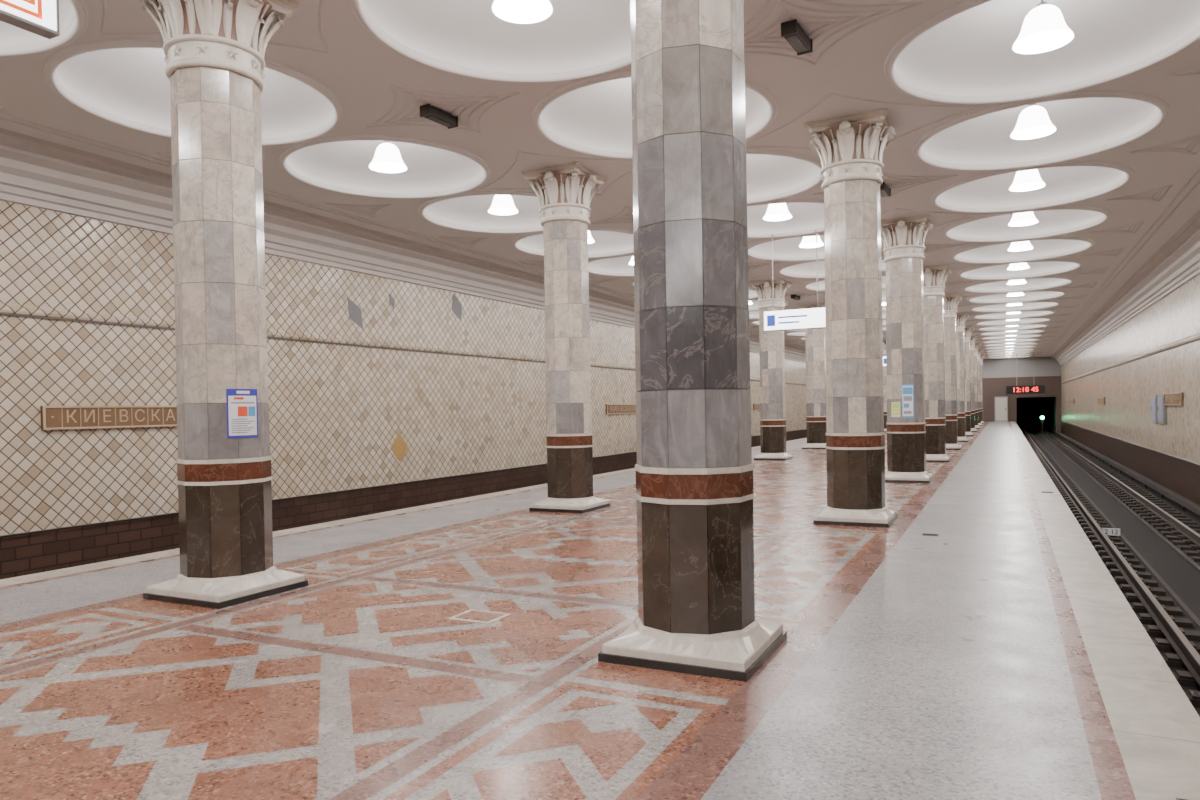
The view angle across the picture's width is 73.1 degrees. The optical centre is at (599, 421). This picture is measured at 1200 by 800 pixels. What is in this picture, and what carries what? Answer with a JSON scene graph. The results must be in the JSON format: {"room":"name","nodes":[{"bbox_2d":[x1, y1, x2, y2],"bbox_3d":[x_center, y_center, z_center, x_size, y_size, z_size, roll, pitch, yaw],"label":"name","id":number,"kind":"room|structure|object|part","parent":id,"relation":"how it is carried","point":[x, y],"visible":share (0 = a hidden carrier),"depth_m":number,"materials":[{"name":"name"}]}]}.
{"room":"metro station","nodes":[
{"label":"metro station","id":0,"kind":"room"},
{"bbox_2d":[0,200,806,535],"bbox_3d":[2.044,-1.549,31.356,0.001,5.320,94.000,-1,1,27],"label":"wall","id":1,"kind":"structure","parent":0,"point":[337,412],"depth_m":15.40,"materials":[{"name":"beige tile"}]},
{"bbox_2d":[40,405,176,429],"bbox_3d":[-7.273,-0.073,12.565,0.070,0.340,2.600,-1,1,27],"label":"name sign","id":2,"kind":"object","parent":1,"relation":"attached to","point":[52,417],"visible":0.81,"depth_m":12.20,"materials":[{"name":"brown metal"}]},
{"bbox_2d":[0,128,805,362],"bbox_3d":[2.326,-3.837,31.163,0.720,0.750,94.000,-1,1,27],"label":"trim","id":3,"kind":"structure","parent":1,"relation":"attached to","point":[34,172],"depth_m":14.97,"materials":[{"name":"paint"}]},
{"bbox_2d":[0,303,805,385],"bbox_3d":[2.059,-1.986,31.339,0.050,0.165,94.000,-1,1,27],"label":"trim","id":4,"kind":"structure","parent":1,"relation":"attached to","point":[8,309],"depth_m":15.30,"materials":[{"name":"beige stone"}]},
{"bbox_2d":[0,429,806,579],"bbox_3d":[4.812,1.538,36.752,0.080,1.160,106.000,-1,1,27],"label":"baseboard","id":5,"kind":"structure","parent":1,"relation":"attached to","point":[26,553],"depth_m":15.25,"materials":[{"name":"brown stone"}]},
{"bbox_2d":[347,294,461,460],"bbox_3d":[-3.356,-1.156,20.507,0.008,4.026,8.288,-1,1,27],"label":"tiles","id":6,"kind":"structure","parent":1,"relation":"attached to","point":[399,447],"depth_m":18.08,"materials":[{"name":"beige tile"}]},
{"bbox_2d":[605,404,635,413],"bbox_3d":[0.800,-0.441,28.760,0.070,0.340,2.600,-1,1,27],"label":"name sign","id":7,"kind":"object","parent":1,"relation":"attached to","point":[610,408],"visible":0.97,"depth_m":28.57,"materials":[{"name":"brown metal"}]},
{"bbox_2d":[753,404,759,409],"bbox_3d":[8.918,-0.810,45.045,0.070,0.340,2.600,-1,1,27],"label":"name sign","id":8,"kind":"object","parent":1,"relation":"attached to","point":[755,406],"visible":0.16,"depth_m":44.27,"materials":[{"name":"brown metal"}]},
{"bbox_2d":[0,422,1199,799],"bbox_3d":[9.125,1.600,27.225,9.700,1.151,104.225,-1,1,27],"label":"floor","id":9,"kind":"structure","parent":0,"point":[996,655],"depth_m":4.90,"materials":[{"name":"stone"}]},
{"bbox_2d":[143,566,307,608],"bbox_3d":[-3.315,1.419,7.217,0.950,0.204,0.950,-1,1,27],"label":"base","id":10,"kind":"object","parent":9,"relation":"on","point":[221,592],"visible":0.7,"depth_m":6.87,"materials":[{"name":"white stone"}]},
{"bbox_2d":[170,66,272,577],"bbox_3d":[-3.354,-0.841,7.185,0.745,4.328,0.766,-1,1,27],"label":"shaft","id":11,"kind":"object","parent":10,"relation":"on","point":[224,483],"visible":0.98,"depth_m":6.88,"materials":[{"name":"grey stone"}]},
{"bbox_2d":[139,0,299,92],"bbox_3d":[-3.398,-3.381,7.149,1.148,0.790,1.148,-1,1,20],"label":"capital","id":12,"kind":"object","parent":11,"relation":"on","point":[233,35],"visible":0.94,"depth_m":6.87,"materials":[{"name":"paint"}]},
{"bbox_2d":[226,389,257,437],"bbox_3d":[-3.065,-0.069,6.965,0.040,0.420,0.269,0,1,41],"label":"poster","id":13,"kind":"object","parent":11,"relation":"attached to","point":[242,405],"visible":1,"depth_m":6.94,"materials":[{"name":"white paper"}]},
{"bbox_2d":[448,609,510,623],"bbox_3d":[-0.919,1.490,6.192,0.380,0.008,0.300,-1,1,27],"label":"floor hatch","id":14,"kind":"object","parent":9,"relation":"on","point":[487,617],"depth_m":6.17,"materials":[{"name":"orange stone"}]},
{"bbox_2d":[529,495,609,512],"bbox_3d":[-0.473,1.290,12.916,0.950,0.204,0.950,-1,1,27],"label":"base","id":15,"kind":"object","parent":9,"relation":"on","point":[564,505],"visible":0.91,"depth_m":12.56,"materials":[{"name":"white stone"}]},
{"bbox_2d":[543,220,592,498],"bbox_3d":[-0.513,-0.970,12.885,0.745,4.328,0.766,-1,1,27],"label":"shaft","id":16,"kind":"object","parent":15,"relation":"on","point":[569,444],"visible":1,"depth_m":12.57,"materials":[{"name":"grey stone"}]},
{"bbox_2d":[520,162,606,226],"bbox_3d":[-0.557,-3.511,12.849,1.148,0.790,1.148,0,1,33],"label":"capital","id":17,"kind":"object","parent":16,"relation":"on","point":[564,192],"visible":0.95,"depth_m":12.51,"materials":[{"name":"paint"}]},
{"bbox_2d":[598,616,786,681],"bbox_3d":[0.623,1.378,5.253,0.950,0.204,0.950,-1,1,27],"label":"base","id":18,"kind":"object","parent":9,"relation":"on","point":[737,655],"visible":0.63,"depth_m":4.88,"materials":[{"name":"white stone"}]},
{"bbox_2d":[630,0,754,633],"bbox_3d":[0.583,-0.882,5.221,0.745,4.328,0.766,-1,1,27],"label":"shaft","id":19,"kind":"object","parent":18,"relation":"on","point":[694,495],"visible":1,"depth_m":4.91,"materials":[{"name":"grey stone"}]},
{"bbox_2d":[754,452,792,459],"bbox_3d":[5.209,1.032,24.316,0.950,0.204,0.950,-1,1,27],"label":"base","id":20,"kind":"object","parent":9,"relation":"on","point":[762,456],"visible":0.86,"depth_m":23.95,"materials":[{"name":"white stone"}]},
{"bbox_2d":[759,307,785,452],"bbox_3d":[5.170,-1.228,24.284,0.745,4.328,0.766,-1,1,27],"label":"shaft","id":21,"kind":"object","parent":20,"relation":"on","point":[772,353],"visible":0.88,"depth_m":23.99,"materials":[{"name":"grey stone"}]},
{"bbox_2d":[749,278,791,308],"bbox_3d":[5.125,-3.769,24.249,1.148,0.790,1.148,-1,1,20],"label":"capital","id":22,"kind":"object","parent":21,"relation":"on","point":[763,288],"visible":0.96,"depth_m":23.91,"materials":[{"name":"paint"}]},
{"bbox_2d":[802,443,825,448],"bbox_3d":[8.051,0.903,30.016,0.950,0.204,0.950,-1,1,27],"label":"base","id":23,"kind":"object","parent":9,"relation":"on","point":[807,445],"visible":0.7,"depth_m":29.65,"materials":[{"name":"white stone"}]},
{"bbox_2d":[806,328,826,442],"bbox_3d":[8.011,-1.357,29.984,0.745,4.328,0.766,-1,1,27],"label":"shaft","id":24,"kind":"object","parent":23,"relation":"on","point":[816,426],"visible":0.84,"depth_m":29.68,"materials":[{"name":"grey stone"}]},
{"bbox_2d":[798,303,824,307],"bbox_3d":[7.967,-3.898,29.948,1.148,0.790,1.148,-1,1,20],"label":"capital","id":25,"kind":"object","parent":24,"relation":"on","point":[819,304],"visible":0.02,"depth_m":29.55,"materials":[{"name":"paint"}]},
{"bbox_2d":[813,506,897,527],"bbox_3d":[3.464,1.249,10.953,0.950,0.204,0.950,-1,1,27],"label":"base","id":26,"kind":"object","parent":9,"relation":"on","point":[884,517],"visible":0.84,"depth_m":10.58,"materials":[{"name":"white stone"}]},
{"bbox_2d":[824,179,884,509],"bbox_3d":[3.425,-1.011,10.921,0.745,4.328,0.766,-1,1,27],"label":"shaft","id":27,"kind":"object","parent":26,"relation":"on","point":[855,435],"visible":1,"depth_m":10.62,"materials":[{"name":"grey stone"}]},
{"bbox_2d":[804,108,896,190],"bbox_3d":[3.380,-3.552,10.886,1.148,0.790,1.148,-1,1,20],"label":"capital","id":28,"kind":"object","parent":27,"relation":"on","point":[852,147],"visible":1,"depth_m":10.54,"materials":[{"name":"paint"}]},
{"bbox_2d":[885,471,932,482],"bbox_3d":[6.305,1.120,16.652,0.950,0.204,0.950,-1,1,27],"label":"base","id":29,"kind":"object","parent":9,"relation":"on","point":[895,477],"visible":0.73,"depth_m":16.27,"materials":[{"name":"white stone"}]},
{"bbox_2d":[886,258,925,471],"bbox_3d":[6.266,-1.140,16.621,0.745,4.328,0.766,-1,1,27],"label":"shaft","id":30,"kind":"object","parent":29,"relation":"on","point":[906,437],"visible":0.99,"depth_m":16.32,"materials":[{"name":"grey stone"}]},
{"bbox_2d":[891,402,899,416],"bbox_3d":[5.992,-0.239,16.414,0.009,0.300,0.198,-2,1,-40],"label":"notice sheet","id":31,"kind":"object","parent":30,"relation":"attached to","point":[895,406],"visible":1,"depth_m":16.42,"materials":[{"name":"yellow paper"}]},
{"bbox_2d":[881,214,933,262],"bbox_3d":[6.221,-3.681,16.585,1.148,0.790,1.148,0,1,33],"label":"capital","id":32,"kind":"object","parent":30,"relation":"on","point":[904,237],"visible":0.93,"depth_m":16.24,"materials":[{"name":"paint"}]},
{"bbox_2d":[902,384,913,417],"bbox_3d":[6.186,-0.410,16.280,0.228,0.680,0.011,-1,1,14],"label":"poster","id":33,"kind":"object","parent":30,"relation":"attached to","point":[907,389],"visible":1,"depth_m":16.28,"materials":[{"name":"white paper"}]},
{"bbox_2d":[922,533,938,535],"bbox_3d":[3.950,1.356,9.684,0.180,0.008,0.140,-1,1,27],"label":"floor drain grate","id":34,"kind":"object","parent":9,"relation":"on","point":[923,534],"visible":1,"depth_m":9.67,"materials":[{"name":"metal"}]},
{"bbox_2d":[926,454,950,461],"bbox_3d":[9.147,0.991,22.352,0.950,0.204,0.950,-1,1,27],"label":"base","id":35,"kind":"object","parent":9,"relation":"on","point":[929,457],"visible":0.57,"depth_m":21.93,"materials":[{"name":"white stone"}]},
{"bbox_2d":[923,295,945,453],"bbox_3d":[9.107,-1.270,22.321,0.745,4.328,0.766,-1,1,27],"label":"shaft","id":36,"kind":"object","parent":35,"relation":"on","point":[934,360],"visible":0.67,"depth_m":21.99,"materials":[{"name":"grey stone"}]},
{"bbox_2d":[923,264,951,296],"bbox_3d":[9.063,-3.810,22.285,1.148,0.790,1.148,-1,1,20],"label":"capital","id":37,"kind":"object","parent":36,"relation":"on","point":[934,276],"visible":0.68,"depth_m":21.91,"materials":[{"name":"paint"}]},
{"bbox_2d":[946,443,961,449],"bbox_3d":[11.988,0.861,28.052,0.950,0.204,0.950,-1,1,27],"label":"base","id":38,"kind":"object","parent":9,"relation":"on","point":[957,446],"visible":0.39,"depth_m":27.59,"materials":[{"name":"white stone"}]},
{"bbox_2d":[944,318,957,443],"bbox_3d":[11.948,-1.399,28.020,0.745,4.328,0.766,-1,1,27],"label":"shaft","id":39,"kind":"object","parent":38,"relation":"on","point":[951,415],"visible":0.51,"depth_m":27.68,"materials":[{"name":"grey stone"}]},
{"bbox_2d":[944,293,962,317],"bbox_3d":[11.904,-3.939,27.985,1.148,0.790,1.148,0,1,33],"label":"capital","id":40,"kind":"object","parent":39,"relation":"on","point":[951,301],"visible":0.57,"depth_m":27.61,"materials":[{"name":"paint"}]},
{"bbox_2d":[958,436,968,441],"bbox_3d":[14.829,0.732,33.752,0.950,0.204,0.950,-1,1,27],"label":"base","id":41,"kind":"object","parent":9,"relation":"on","point":[960,439],"visible":0.42,"depth_m":33.26,"materials":[{"name":"white stone"}]},
{"bbox_2d":[956,332,965,436],"bbox_3d":[14.790,-1.528,33.720,0.745,4.328,0.766,-1,1,27],"label":"shaft","id":42,"kind":"object","parent":41,"relation":"on","point":[959,335],"visible":0.39,"depth_m":33.38,"materials":[{"name":"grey stone"}]},
{"bbox_2d":[956,312,968,332],"bbox_3d":[14.745,-4.069,33.685,1.148,0.790,1.148,-1,1,20],"label":"capital","id":43,"kind":"object","parent":42,"relation":"on","point":[961,318],"visible":0.4,"depth_m":33.30,"materials":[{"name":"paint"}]},
{"bbox_3d":[17.671,0.603,39.451,0.950,0.204,0.950,-1,1,27],"label":"base","id":44,"kind":"object","parent":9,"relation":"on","visible":0},
{"bbox_2d":[964,342,970,431],"bbox_3d":[17.631,-1.657,39.420,0.745,4.328,0.766,-1,1,27],"label":"shaft","id":45,"kind":"object","parent":44,"relation":"on","point":[966,345],"visible":0.34,"depth_m":39.09,"materials":[{"name":"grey stone"}]},
{"bbox_2d":[964,325,973,342],"bbox_3d":[17.587,-4.198,39.384,1.148,0.790,1.148,0,1,33],"label":"capital","id":46,"kind":"object","parent":45,"relation":"on","point":[968,329],"visible":0.47,"depth_m":39.01,"materials":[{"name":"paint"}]},
{"bbox_3d":[20.512,0.474,45.151,0.950,0.204,0.950,-1,1,27],"label":"base","id":47,"kind":"object","parent":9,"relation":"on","visible":0},
{"bbox_2d":[970,350,974,427],"bbox_3d":[20.472,-1.786,45.120,0.745,4.328,0.766,-1,1,27],"label":"shaft","id":48,"kind":"object","parent":47,"relation":"on","point":[972,381],"visible":0.38,"depth_m":44.79,"materials":[{"name":"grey stone"}]},
{"bbox_2d":[970,335,977,349],"bbox_3d":[20.428,-4.327,45.084,1.148,0.790,1.148,-1,1,20],"label":"capital","id":49,"kind":"object","parent":48,"relation":"on","point":[974,338],"visible":0.38,"depth_m":44.71,"materials":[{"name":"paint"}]},
{"bbox_3d":[23.353,0.345,50.851,0.950,0.204,0.950,-1,1,27],"label":"base","id":50,"kind":"object","parent":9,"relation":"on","visible":0},
{"bbox_2d":[974,356,977,424],"bbox_3d":[23.314,-1.916,50.819,0.745,4.328,0.766,-1,1,27],"label":"shaft","id":51,"kind":"object","parent":50,"relation":"on","point":[975,357],"visible":0.34,"depth_m":50.51,"materials":[{"name":"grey stone"}]},
{"bbox_2d":[974,343,980,355],"bbox_3d":[23.269,-4.456,50.784,1.148,0.790,1.148,0,1,33],"label":"capital","id":52,"kind":"object","parent":51,"relation":"on","point":[977,345],"visible":0.35,"depth_m":50.41,"materials":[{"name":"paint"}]},
{"bbox_3d":[26.194,0.215,56.551,0.950,0.204,0.950,-1,1,27],"label":"base","id":53,"kind":"object","parent":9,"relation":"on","visible":0},
{"bbox_2d":[978,361,980,422],"bbox_3d":[26.155,-2.045,56.519,0.745,4.328,0.766,-1,1,27],"label":"shaft","id":54,"kind":"object","parent":53,"relation":"on","point":[979,390],"visible":0.37,"depth_m":56.22,"materials":[{"name":"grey stone"}]},
{"bbox_2d":[977,349,982,360],"bbox_3d":[26.111,-4.585,56.484,1.148,0.790,1.148,-1,1,20],"label":"capital","id":55,"kind":"object","parent":54,"relation":"on","point":[980,351],"visible":0.34,"depth_m":56.11,"materials":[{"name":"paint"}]},
{"bbox_3d":[29.036,0.086,62.250,0.950,0.204,0.950,-1,1,27],"label":"base","id":56,"kind":"object","parent":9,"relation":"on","visible":0},
{"bbox_2d":[980,365,982,420],"bbox_3d":[28.996,-2.174,62.219,0.745,4.328,0.766,-1,1,27],"label":"shaft","id":57,"kind":"object","parent":56,"relation":"on","point":[981,382],"visible":0.25,"depth_m":61.91,"materials":[{"name":"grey stone"}]},
{"bbox_2d":[980,354,984,364],"bbox_3d":[28.952,-4.715,62.183,1.148,0.790,1.148,-1,1,20],"label":"capital","id":58,"kind":"object","parent":57,"relation":"on","point":[982,355],"visible":0.33,"depth_m":61.81,"materials":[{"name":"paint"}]},
{"bbox_3d":[16.575,0.515,47.115,0.950,0.204,0.950,-1,1,27],"label":"base","id":59,"kind":"object","parent":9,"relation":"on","visible":0},
{"bbox_2d":[883,354,886,428],"bbox_3d":[16.535,-1.745,47.083,0.745,4.328,0.766,-1,1,27],"label":"shaft","id":60,"kind":"object","parent":59,"relation":"on","point":[884,368],"visible":0.16,"depth_m":46.74,"materials":[{"name":"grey stone"}]},
{"bbox_2d":[883,340,885,353],"bbox_3d":[16.491,-4.286,47.048,1.148,0.790,1.148,-1,1,20],"label":"capital","id":61,"kind":"object","parent":60,"relation":"on","point":[884,341],"visible":0.15,"depth_m":46.67,"materials":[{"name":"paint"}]},
{"bbox_2d":[0,0,1199,358],"bbox_3d":[9.305,-4.775,27.664,17.350,1.020,94.600,-1,1,27],"label":"ceiling","id":62,"kind":"structure","parent":0,"point":[1109,93],"depth_m":10.62,"materials":[{"name":"paint"}]},
{"bbox_2d":[0,0,59,38],"bbox_3d":[-2.910,-2.770,3.232,0.100,1.920,1.350,-1,1,27],"label":"sign","id":63,"kind":"object","parent":62,"relation":"hanging from","point":[39,17],"visible":1,"depth_m":3.74,"materials":[{"name":"grey paint"}]},
{"bbox_2d":[369,141,406,172],"bbox_3d":[-3.249,-4.210,12.396,0.570,0.655,0.570,-1,1,27],"label":"pendant lamp","id":64,"kind":"object","parent":62,"relation":"hanging from","point":[387,158],"visible":0.91,"depth_m":12.28,"materials":[{"name":"glass"}]},
{"bbox_2d":[420,104,457,128],"bbox_3d":[-1.983,-3.769,9.995,0.153,0.144,0.522,-1,1,32],"label":"floodlight","id":65,"kind":"object","parent":62,"relation":"attached to","point":[427,111],"depth_m":9.92,"materials":[{"name":"black metal"}]},
{"bbox_2d":[488,195,517,214],"bbox_3d":[-1.829,-4.274,15.245,0.570,0.655,0.570,-1,1,27],"label":"pendant lamp","id":66,"kind":"object","parent":62,"relation":"hanging from","point":[501,204],"visible":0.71,"depth_m":15.11,"materials":[{"name":"glass"}]},
{"bbox_2d":[492,0,552,23],"bbox_3d":[-0.733,-4.187,7.582,0.570,0.655,0.570,-1,1,27],"label":"pendant lamp","id":67,"kind":"object","parent":62,"relation":"hanging from","point":[514,11],"visible":1,"depth_m":7.77,"materials":[{"name":"glass"}]},
{"bbox_2d":[588,230,594,243],"bbox_3d":[-0.408,-4.339,18.095,0.570,0.655,0.570,-1,1,27],"label":"pendant lamp","id":68,"kind":"object","parent":62,"relation":"hanging from","point":[590,239],"visible":0.14,"depth_m":18.01,"materials":[{"name":"glass"}]},
{"bbox_2d":[0,0,1199,356],"bbox_3d":[9.291,-4.272,27.682,14.150,0.025,94.000,-1,1,27],"label":"trim","id":69,"kind":"structure","parent":62,"relation":"attached to","point":[1168,147],"depth_m":11.62,"materials":[{"name":"paint"}]},
{"bbox_2d":[629,256,633,264],"bbox_3d":[1.013,-4.404,20.945,0.570,0.655,0.570,-1,1,27],"label":"pendant lamp","id":70,"kind":"object","parent":62,"relation":"hanging from","point":[631,262],"visible":0.13,"depth_m":20.85,"materials":[{"name":"glass"}]},
{"bbox_2d":[763,203,791,220],"bbox_3d":[3.529,-4.380,16.132,0.570,0.655,0.570,-1,1,27],"label":"pendant lamp","id":71,"kind":"object","parent":62,"relation":"hanging from","point":[778,211],"visible":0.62,"depth_m":15.99,"materials":[{"name":"glass"}]},
{"bbox_2d":[763,230,825,331],"bbox_3d":[4.188,-3.012,17.424,1.350,2.080,0.158,-1,1,27],"label":"sign","id":72,"kind":"object","parent":62,"relation":"hanging from","point":[802,318],"visible":0.96,"depth_m":17.37,"materials":[{"name":"grey paint"}]},
{"bbox_3d":[4.203,-2.192,17.436,1.350,0.440,0.140,-1,1,27],"label":"casing","id":73,"kind":"part","parent":72,"relation":"part of","materials":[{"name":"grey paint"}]},
{"bbox_2d":[791,294,799,299],"bbox_3d":[6.541,-4.156,27.094,0.153,0.144,0.522,-1,1,32],"label":"floodlight","id":74,"kind":"object","parent":62,"relation":"attached to","point":[794,296],"depth_m":26.93,"materials":[{"name":"black metal"}]},
{"bbox_2d":[781,19,812,55],"bbox_3d":[1.954,-3.810,8.031,0.153,0.144,0.522,-1,1,32],"label":"floodlight","id":75,"kind":"object","parent":62,"relation":"attached to","point":[791,30],"depth_m":7.93,"materials":[{"name":"black metal"}]},
{"bbox_2d":[799,236,823,247],"bbox_3d":[4.950,-4.445,18.982,0.570,0.655,0.570,-1,1,27],"label":"pendant lamp","id":76,"kind":"object","parent":62,"relation":"hanging from","point":[807,241],"visible":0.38,"depth_m":18.85,"materials":[{"name":"glass"}]},
{"bbox_2d":[883,356,885,366],"bbox_3d":[12.699,-3.399,34.496,1.350,2.080,0.158,-1,1,27],"label":"sign","id":77,"kind":"object","parent":62,"relation":"hanging from","point":[884,357],"visible":0.13,"depth_m":34.69,"materials":[{"name":"white plastic"}]},
{"bbox_2d":[880,182,890,196],"bbox_3d":[4.795,-3.939,13.731,0.153,0.144,0.522,-1,1,32],"label":"floodlight","id":78,"kind":"object","parent":62,"relation":"attached to","point":[885,191],"depth_m":13.70,"materials":[{"name":"black metal"}]},
{"bbox_2d":[1006,311,1020,313],"bbox_3d":[17.411,-4.874,34.117,0.570,0.655,0.570,-1,1,27],"label":"pendant lamp","id":79,"kind":"object","parent":62,"relation":"hanging from","point":[1017,312],"visible":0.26,"depth_m":34.01,"materials":[{"name":"glass"}]},
{"bbox_2d":[1006,303,1022,305],"bbox_3d":[15.991,-4.809,31.267,0.570,0.655,0.570,-1,1,27],"label":"pendant lamp","id":80,"kind":"object","parent":62,"relation":"hanging from","point":[1008,304],"visible":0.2,"depth_m":31.25,"materials":[{"name":"glass"}]},
{"bbox_2d":[1007,292,1023,296],"bbox_3d":[14.570,-4.745,28.418,0.570,0.655,0.570,-1,1,27],"label":"pendant lamp","id":81,"kind":"object","parent":62,"relation":"hanging from","point":[1016,293],"visible":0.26,"depth_m":28.41,"materials":[{"name":"glass"}]},
{"bbox_2d":[1007,279,1026,284],"bbox_3d":[13.149,-4.680,25.568,0.570,0.655,0.570,-1,1,27],"label":"pendant lamp","id":82,"kind":"object","parent":62,"relation":"hanging from","point":[1018,281],"visible":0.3,"depth_m":25.52,"materials":[{"name":"glass"}]},
{"bbox_2d":[1007,262,1029,269],"bbox_3d":[11.729,-4.615,22.718,0.570,0.655,0.570,-1,1,27],"label":"pendant lamp","id":83,"kind":"object","parent":62,"relation":"hanging from","point":[1016,266],"visible":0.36,"depth_m":22.60,"materials":[{"name":"glass"}]},
{"bbox_2d":[1007,241,1032,250],"bbox_3d":[10.308,-4.551,19.868,0.570,0.655,0.570,-1,1,27],"label":"pendant lamp","id":84,"kind":"object","parent":62,"relation":"hanging from","point":[1024,245],"visible":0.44,"depth_m":19.77,"materials":[{"name":"glass"}]},
{"bbox_2d":[1008,211,1037,225],"bbox_3d":[8.887,-4.486,17.018,0.570,0.655,0.570,-1,1,27],"label":"pendant lamp","id":85,"kind":"object","parent":62,"relation":"hanging from","point":[1024,218],"visible":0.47,"depth_m":16.92,"materials":[{"name":"glass"}]},
{"bbox_2d":[1006,354,1044,394],"bbox_3d":[32.730,-3.632,62.342,2.680,3.090,0.129,-1,1,27],"label":"clock","id":86,"kind":"object","parent":62,"relation":"hanging from","point":[1022,389],"visible":1,"depth_m":62.34,"materials":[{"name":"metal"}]},
{"bbox_2d":[1009,169,1045,191],"bbox_3d":[7.467,-4.422,14.168,0.570,0.655,0.570,-1,1,27],"label":"pendant lamp","id":87,"kind":"object","parent":62,"relation":"hanging from","point":[1027,180],"visible":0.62,"depth_m":14.07,"materials":[{"name":"glass"}]},
{"bbox_2d":[1010,104,1055,139],"bbox_3d":[6.046,-4.357,11.318,0.570,0.655,0.570,-1,1,27],"label":"pendant lamp","id":88,"kind":"object","parent":62,"relation":"hanging from","point":[1033,122],"visible":0.94,"depth_m":11.24,"materials":[{"name":"glass"}]},
{"bbox_2d":[1012,0,1073,53],"bbox_3d":[4.625,-4.293,8.468,0.570,0.655,0.570,-1,1,27],"label":"pendant lamp","id":89,"kind":"object","parent":62,"relation":"hanging from","point":[1044,28],"visible":1,"depth_m":8.43,"materials":[{"name":"glass"}]},
{"bbox_2d":[982,357,1060,434],"bbox_3d":[33.003,-2.536,75.133,16.350,7.250,12.000,-1,1,27],"label":"wall","id":90,"kind":"structure","parent":0,"point":[1026,410],"depth_m":68.00,"materials":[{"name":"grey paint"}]},
{"bbox_2d":[994,396,1007,421],"bbox_3d":[33.694,-1.024,68.028,1.000,2.098,0.120,-1,1,27],"label":"door","id":91,"kind":"structure","parent":90,"relation":"in","point":[1001,403],"depth_m":68.00,"materials":[{"name":"grey paint"}]},
{"bbox_2d":[1028,431,1199,713],"bbox_3d":[17.874,1.981,30.251,3.450,0.001,106.000,-1,1,27],"label":"floor","id":92,"kind":"structure","parent":0,"point":[1181,577],"depth_m":16.29,"materials":[{"name":"grey concrete"}]},
{"bbox_2d":[1040,415,1043,433],"bbox_3d":[37.419,0.305,68.523,0.320,1.600,0.105,-1,1,27],"label":"signal","id":93,"kind":"object","parent":92,"relation":"on","point":[1042,416],"visible":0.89,"depth_m":68.50,"materials":[{"name":"metal"}]},
{"bbox_2d":[1022,428,1199,716],"bbox_3d":[17.469,1.831,29.331,2.840,0.340,104.000,-1,1,27],"label":"railway track","id":94,"kind":"object","parent":92,"relation":"on","point":[1122,565],"visible":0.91,"depth_m":15.45,"materials":[{"name":"grey metal"}]},
{"bbox_2d":[1102,528,1119,536],"bbox_3d":[10.067,2.210,15.949,0.300,0.210,0.032,-1,1,27],"label":"plate","id":95,"kind":"object","parent":92,"relation":"on","point":[1108,531],"visible":0.97,"depth_m":15.93,"materials":[{"name":"white metal"}]},
{"bbox_2d":[1061,274,1199,463],"bbox_3d":[16.675,-1.702,24.059,0.001,5.320,94.000,-1,1,27],"label":"wall","id":96,"kind":"structure","parent":0,"point":[1127,389],"depth_m":26.69,"materials":[{"name":"beige tile"}]},
{"bbox_2d":[1098,397,1104,403],"bbox_3d":[23.888,-0.981,38.585,0.070,0.340,2.600,-1,1,27],"label":"name sign","id":97,"kind":"object","parent":96,"relation":"attached to","point":[1101,400],"visible":1,"depth_m":38.36,"materials":[{"name":"brown metal"}]},
{"bbox_2d":[1051,210,1199,364],"bbox_3d":[16.313,-3.983,24.188,0.720,0.750,94.000,-1,1,27],"label":"trim","id":98,"kind":"structure","parent":96,"relation":"attached to","point":[1177,262],"depth_m":24.07,"materials":[{"name":"paint"}]},
{"bbox_2d":[1060,421,1199,504],"bbox_3d":[19.371,1.386,29.491,0.080,1.160,106.000,-1,1,27],"label":"baseboard","id":99,"kind":"structure","parent":96,"relation":"attached to","point":[1180,476],"depth_m":26.08,"materials":[{"name":"brown stone"}]},
{"bbox_2d":[1060,333,1199,383],"bbox_3d":[16.645,-2.139,24.064,0.050,0.165,94.000,-1,1,27],"label":"trim","id":100,"kind":"structure","parent":96,"relation":"attached to","point":[1195,337],"depth_m":25.96,"materials":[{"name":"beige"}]},
{"bbox_2d":[1150,395,1157,422],"bbox_3d":[17.050,-0.380,24.908,0.109,0.840,1.000,-1,1,27],"label":"sign","id":101,"kind":"object","parent":96,"relation":"attached to","point":[1153,399],"visible":0.93,"depth_m":24.78,"materials":[{"name":"white metal"}]},
{"bbox_2d":[1157,395,1166,423],"bbox_3d":[16.470,-0.354,23.745,0.109,0.840,1.000,-1,1,27],"label":"sign","id":102,"kind":"object","parent":96,"relation":"attached to","point":[1161,408],"visible":0.98,"depth_m":23.53,"materials":[{"name":"white metal"}]},
{"bbox_2d":[1163,392,1183,404],"bbox_3d":[15.770,-0.612,22.300,0.070,0.340,2.600,-1,1,27],"label":"name sign","id":103,"kind":"object","parent":96,"relation":"attached to","point":[1170,398],"visible":1,"depth_m":21.99,"materials":[{"name":"brown metal"}]}
]}

